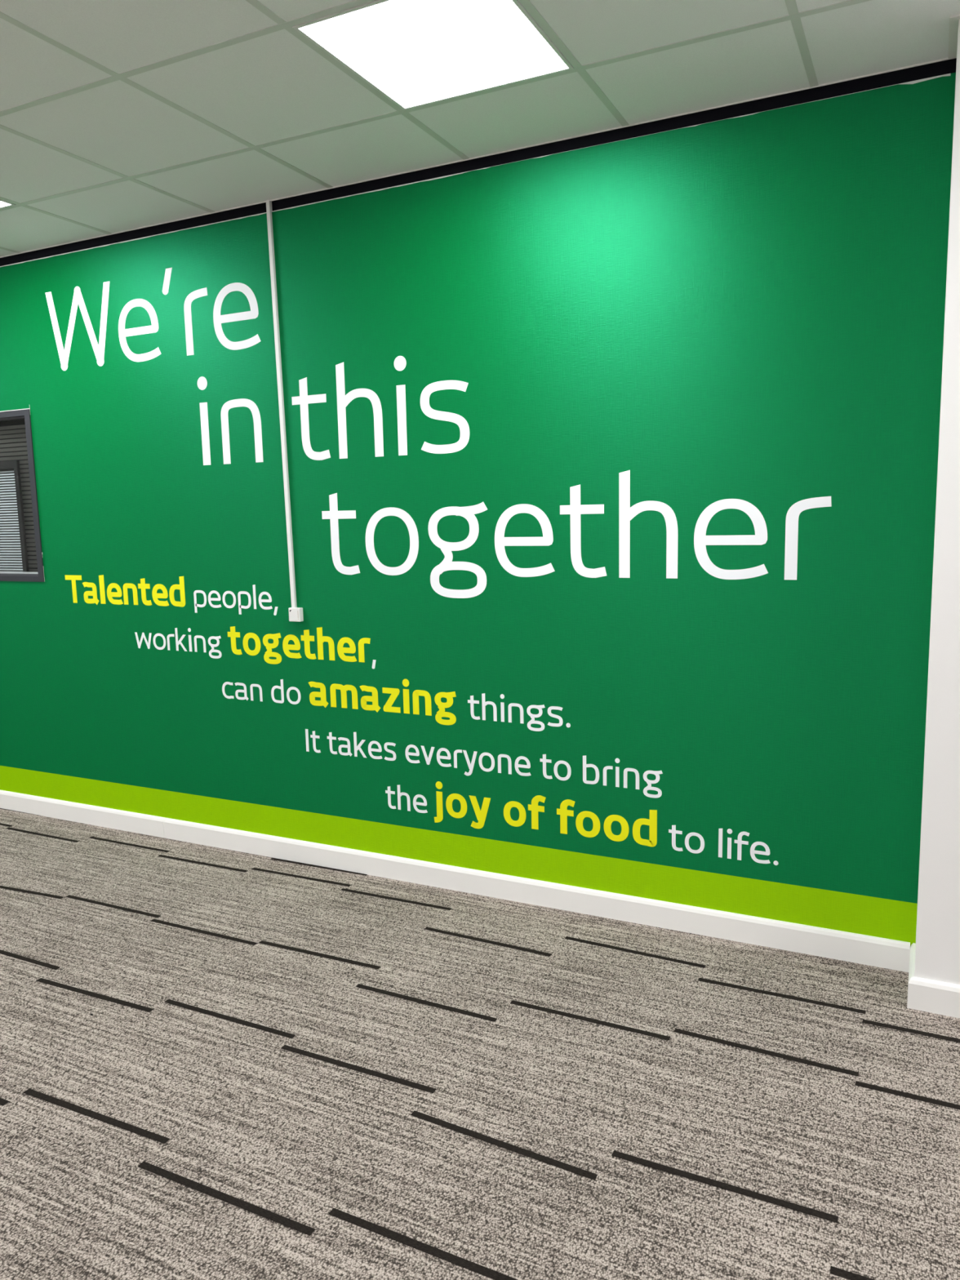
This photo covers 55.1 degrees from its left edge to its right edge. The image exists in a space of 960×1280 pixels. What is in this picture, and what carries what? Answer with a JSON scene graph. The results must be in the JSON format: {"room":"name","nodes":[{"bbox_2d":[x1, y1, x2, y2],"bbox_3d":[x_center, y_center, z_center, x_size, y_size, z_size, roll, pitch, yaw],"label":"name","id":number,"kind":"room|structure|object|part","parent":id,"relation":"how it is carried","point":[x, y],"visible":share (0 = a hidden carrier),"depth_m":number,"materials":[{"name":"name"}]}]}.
{"room":"office","nodes":[
{"label":"office","id":0,"kind":"room"},
{"bbox_2d":[0,72,955,946],"bbox_3d":[-1.837,-0.436,4.532,7.351,2.777,0.161,3,9,26],"label":"wall","id":1,"kind":"structure","parent":0,"point":[749,308],"depth_m":3.42,"materials":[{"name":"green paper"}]},
{"bbox_2d":[0,408,44,582],"bbox_3d":[-2.695,-0.744,4.867,1.131,0.850,0.096,3,9,26],"label":"window","id":2,"kind":"structure","parent":1,"relation":"in","point":[25,574],"depth_m":4.74,"materials":[{"name":"grey"}]},
{"bbox_2d":[0,471,22,570],"bbox_3d":[-2.782,-0.627,4.945,0.916,0.524,0.005,3,9,26],"label":"blind","id":3,"kind":"object","parent":2,"relation":"attached to","point":[16,496],"depth_m":4.78,"materials":[{"name":"grey plastic"}]},
{"bbox_3d":[-2.772,-0.647,4.932,0.944,0.580,0.014,3,9,26],"label":"frame","id":4,"kind":"part","parent":2,"relation":"part of","materials":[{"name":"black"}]},
{"bbox_3d":[-2.693,-0.362,4.910,1.055,0.009,0.010,3,9,26],"label":"rail","id":5,"kind":"part","parent":2,"relation":"part of","materials":[{"name":"silver metal"}]},
{"bbox_2d":[64,574,185,607],"bbox_3d":[-1.711,-0.237,4.409,0.779,0.148,0.001,3,9,26],"label":"word","id":6,"kind":"object","parent":1,"relation":"attached to","point":[142,585],"depth_m":4.40,"materials":[{"name":"yellow paint"}]},
{"bbox_2d":[45,267,261,370],"bbox_3d":[-1.495,-1.448,4.122,1.268,0.380,0.001,3,9,26],"label":"word","id":7,"kind":"object","parent":1,"relation":"attached to","point":[99,350],"depth_m":4.14,"materials":[{"name":"white paint"}]},
{"bbox_2d":[134,627,222,658],"bbox_3d":[-1.416,0.008,4.300,0.534,0.136,0.001,3,9,26],"label":"word","id":8,"kind":"object","parent":1,"relation":"attached to","point":[177,642],"depth_m":4.29,"materials":[{"name":"white paint"}]},
{"bbox_2d":[197,376,262,465],"bbox_3d":[-1.087,-0.959,3.994,0.341,0.382,0.001,3,9,26],"label":"word","id":9,"kind":"object","parent":1,"relation":"attached to","point":[202,381],"depth_m":4.01,"materials":[{"name":"white paint"}]},
{"bbox_2d":[193,584,277,615],"bbox_3d":[-1.097,-0.182,4.115,0.478,0.135,0.001,3,9,26],"label":"word","id":10,"kind":"object","parent":1,"relation":"attached to","point":[269,600],"depth_m":4.11,"materials":[{"name":"white paint"}]},
{"bbox_2d":[222,681,262,701],"bbox_3d":[-1.079,0.233,4.167,0.231,0.080,0.001,3,9,26],"label":"word","id":11,"kind":"object","parent":1,"relation":"attached to","point":[244,691],"depth_m":4.16,"materials":[{"name":"white paint"}]},
{"bbox_2d":[266,200,297,608],"bbox_3d":[-0.830,-0.961,3.861,0.047,1.677,0.020,3,9,26],"label":"conduit","id":12,"kind":"object","parent":1,"relation":"attached to","point":[268,204],"visible":1,"depth_m":3.85,"materials":[{"name":"grey plastic"}]},
{"bbox_2d":[271,679,300,704],"bbox_3d":[-0.857,0.228,4.057,0.161,0.109,0.001,3,9,26],"label":"word","id":13,"kind":"object","parent":1,"relation":"attached to","point":[281,687],"depth_m":4.06,"materials":[{"name":"white paint"}]},
{"bbox_2d":[288,607,303,622],"bbox_3d":[-0.793,-0.110,3.962,0.060,0.059,0.025,3,9,26],"label":"junction box","id":14,"kind":"object","parent":1,"relation":"attached to","point":[295,614],"visible":1,"depth_m":3.95,"materials":[{"name":"white plastic"}]},
{"bbox_2d":[227,626,376,668],"bbox_3d":[-0.787,0.026,3.993,0.786,0.174,0.001,3,9,26],"label":"word","id":15,"kind":"object","parent":1,"relation":"attached to","point":[306,637],"depth_m":3.99,"materials":[{"name":"yellow paint"}]},
{"bbox_2d":[305,728,320,752],"bbox_3d":[-0.731,0.442,4.027,0.077,0.102,0.001,3,9,26],"label":"word","id":16,"kind":"object","parent":1,"relation":"attached to","point":[313,736],"depth_m":4.03,"materials":[{"name":"white paint"}]},
{"bbox_2d":[327,732,395,760],"bbox_3d":[-0.507,0.448,3.917,0.347,0.110,0.001,3,9,26],"label":"word","id":17,"kind":"object","parent":1,"relation":"attached to","point":[330,737],"depth_m":3.92,"materials":[{"name":"white paint"}]},
{"bbox_2d":[291,355,469,460],"bbox_3d":[-0.413,-0.924,3.667,0.826,0.383,0.001,3,9,26],"label":"word","id":18,"kind":"object","parent":1,"relation":"attached to","point":[304,399],"depth_m":3.67,"materials":[{"name":"white paint"}]},
{"bbox_2d":[308,679,456,724],"bbox_3d":[-0.420,0.243,3.844,0.724,0.178,0.001,3,9,26],"label":"word","id":19,"kind":"object","parent":1,"relation":"attached to","point":[394,692],"depth_m":3.83,"materials":[{"name":"yellow paint"}]},
{"bbox_2d":[385,784,427,813],"bbox_3d":[-0.309,0.662,3.852,0.202,0.109,0.001,3,9,26],"label":"word","id":20,"kind":"object","parent":1,"relation":"attached to","point":[388,792],"depth_m":3.85,"materials":[{"name":"white paint"}]},
{"bbox_2d":[434,781,490,828],"bbox_3d":[-0.074,0.672,3.737,0.262,0.178,0.001,3,9,26],"label":"word","id":21,"kind":"object","parent":1,"relation":"attached to","point":[481,815],"depth_m":3.74,"materials":[{"name":"yellow paint"}]},
{"bbox_2d":[404,744,531,776],"bbox_3d":[-0.056,0.495,3.702,0.566,0.105,0.001,3,9,26],"label":"word","id":22,"kind":"object","parent":1,"relation":"attached to","point":[428,760],"depth_m":3.70,"materials":[{"name":"white paint"}]},
{"bbox_2d":[0,57,956,266],"bbox_3d":[-1.894,-1.819,4.284,7.351,0.053,0.026,3,9,26],"label":"trim","id":23,"kind":"structure","parent":1,"relation":"attached to","point":[948,66],"depth_m":3.24,"materials":[{"name":"black"}]},
{"bbox_2d":[0,790,959,1017],"bbox_3d":[-0.440,0.985,3.820,10.600,0.099,0.256,3,9,26],"label":"baseboard","id":24,"kind":"structure","parent":1,"relation":"attached to","point":[883,953],"depth_m":3.60,"materials":[{"name":"white paint"}]},
{"bbox_2d":[467,693,570,731],"bbox_3d":[0.147,0.281,3.570,0.434,0.136,0.001,3,9,26],"label":"word","id":25,"kind":"object","parent":1,"relation":"attached to","point":[471,701],"depth_m":3.56,"materials":[{"name":"white paint"}]},
{"bbox_2d":[503,795,545,829],"bbox_3d":[0.175,0.671,3.614,0.182,0.140,0.001,3,9,26],"label":"word","id":26,"kind":"object","parent":1,"relation":"attached to","point":[534,807],"depth_m":3.62,"materials":[{"name":"yellow paint"}]},
{"bbox_2d":[539,754,571,780],"bbox_3d":[0.290,0.489,3.531,0.127,0.097,0.001,3,9,26],"label":"word","id":27,"kind":"object","parent":1,"relation":"attached to","point":[544,759],"depth_m":3.53,"materials":[{"name":"white paint"}]},
{"bbox_2d":[321,470,831,598],"bbox_3d":[0.240,-0.382,3.426,2.001,0.470,0.001,3,9,26],"label":"word","id":28,"kind":"object","parent":1,"relation":"attached to","point":[626,513],"depth_m":3.37,"materials":[{"name":"white paint"}]},
{"bbox_2d":[556,799,657,846],"bbox_3d":[0.474,0.686,3.469,0.394,0.143,0.001,3,9,26],"label":"word","id":29,"kind":"object","parent":1,"relation":"attached to","point":[562,811],"depth_m":3.46,"materials":[{"name":"yellow paint"}]},
{"bbox_2d":[582,755,662,798],"bbox_3d":[0.527,0.507,3.416,0.307,0.136,0.001,3,9,26],"label":"word","id":30,"kind":"object","parent":1,"relation":"attached to","point":[655,773],"depth_m":3.41,"materials":[{"name":"white paint"}]},
{"bbox_2d":[668,825,704,853],"bbox_3d":[0.749,0.724,3.339,0.131,0.097,0.001,3,9,26],"label":"word","id":31,"kind":"object","parent":1,"relation":"attached to","point":[673,831],"depth_m":3.34,"materials":[{"name":"white paint"}]},
{"bbox_2d":[718,828,777,865],"bbox_3d":[0.946,0.728,3.243,0.207,0.111,0.001,3,9,26],"label":"word","id":32,"kind":"object","parent":1,"relation":"attached to","point":[740,842],"depth_m":3.25,"materials":[{"name":"white paint"}]},
{"bbox_2d":[0,808,959,1279],"bbox_3d":[-2.176,1.571,0.307,10.600,0.031,8.220,3,9,26],"label":"floor","id":33,"kind":"structure","parent":0,"point":[279,1069],"depth_m":2.48,"materials":[{"name":"carpet"}]},
{"bbox_2d":[0,0,959,257],"bbox_3d":[-2.241,-1.239,-0.093,10.600,0.018,8.194,3,9,26],"label":"ceiling","id":34,"kind":"structure","parent":0,"point":[116,116],"depth_m":2.80,"materials":[{"name":"tile"}]},
{"bbox_2d":[0,199,15,208],"bbox_3d":[-2.267,-1.747,3.600,0.574,0.018,0.574,3,9,26],"label":"recessed light","id":35,"kind":"object","parent":34,"relation":"in","point":[3,204],"visible":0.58,"depth_m":3.73,"materials":[{"name":"white plastic"}]},
{"bbox_2d":[0,200,9,206],"bbox_3d":[-2.267,-1.747,3.600,0.552,0.014,0.552,3,9,26],"label":"diffuser","id":36,"kind":"object","parent":35,"relation":"attached to","point":[2,203],"depth_m":3.72,"materials":[{"name":"white plastic"}]},
{"bbox_2d":[292,0,573,110],"bbox_3d":[-0.111,-1.648,2.551,0.574,0.018,0.574,3,9,26],"label":"recessed light","id":37,"kind":"object","parent":34,"relation":"in","point":[415,53],"visible":0.85,"depth_m":2.54,"materials":[{"name":"white plastic"}]},
{"bbox_2d":[914,19,959,984],"bbox_3d":[2.841,-0.221,2.066,3.269,2.828,0.300,3,9,26],"label":"wall","id":38,"kind":"structure","parent":0,"point":[937,948],"depth_m":2.69,"materials":[{"name":"white paint"}]},
{"bbox_2d":[0,13,959,257],"bbox_3d":[-0.501,-1.764,3.436,10.600,0.022,0.258,3,9,26],"label":"trim","id":39,"kind":"structure","parent":38,"relation":"attached to","point":[953,20],"depth_m":3.06,"materials":[{"name":"white"}]}
]}

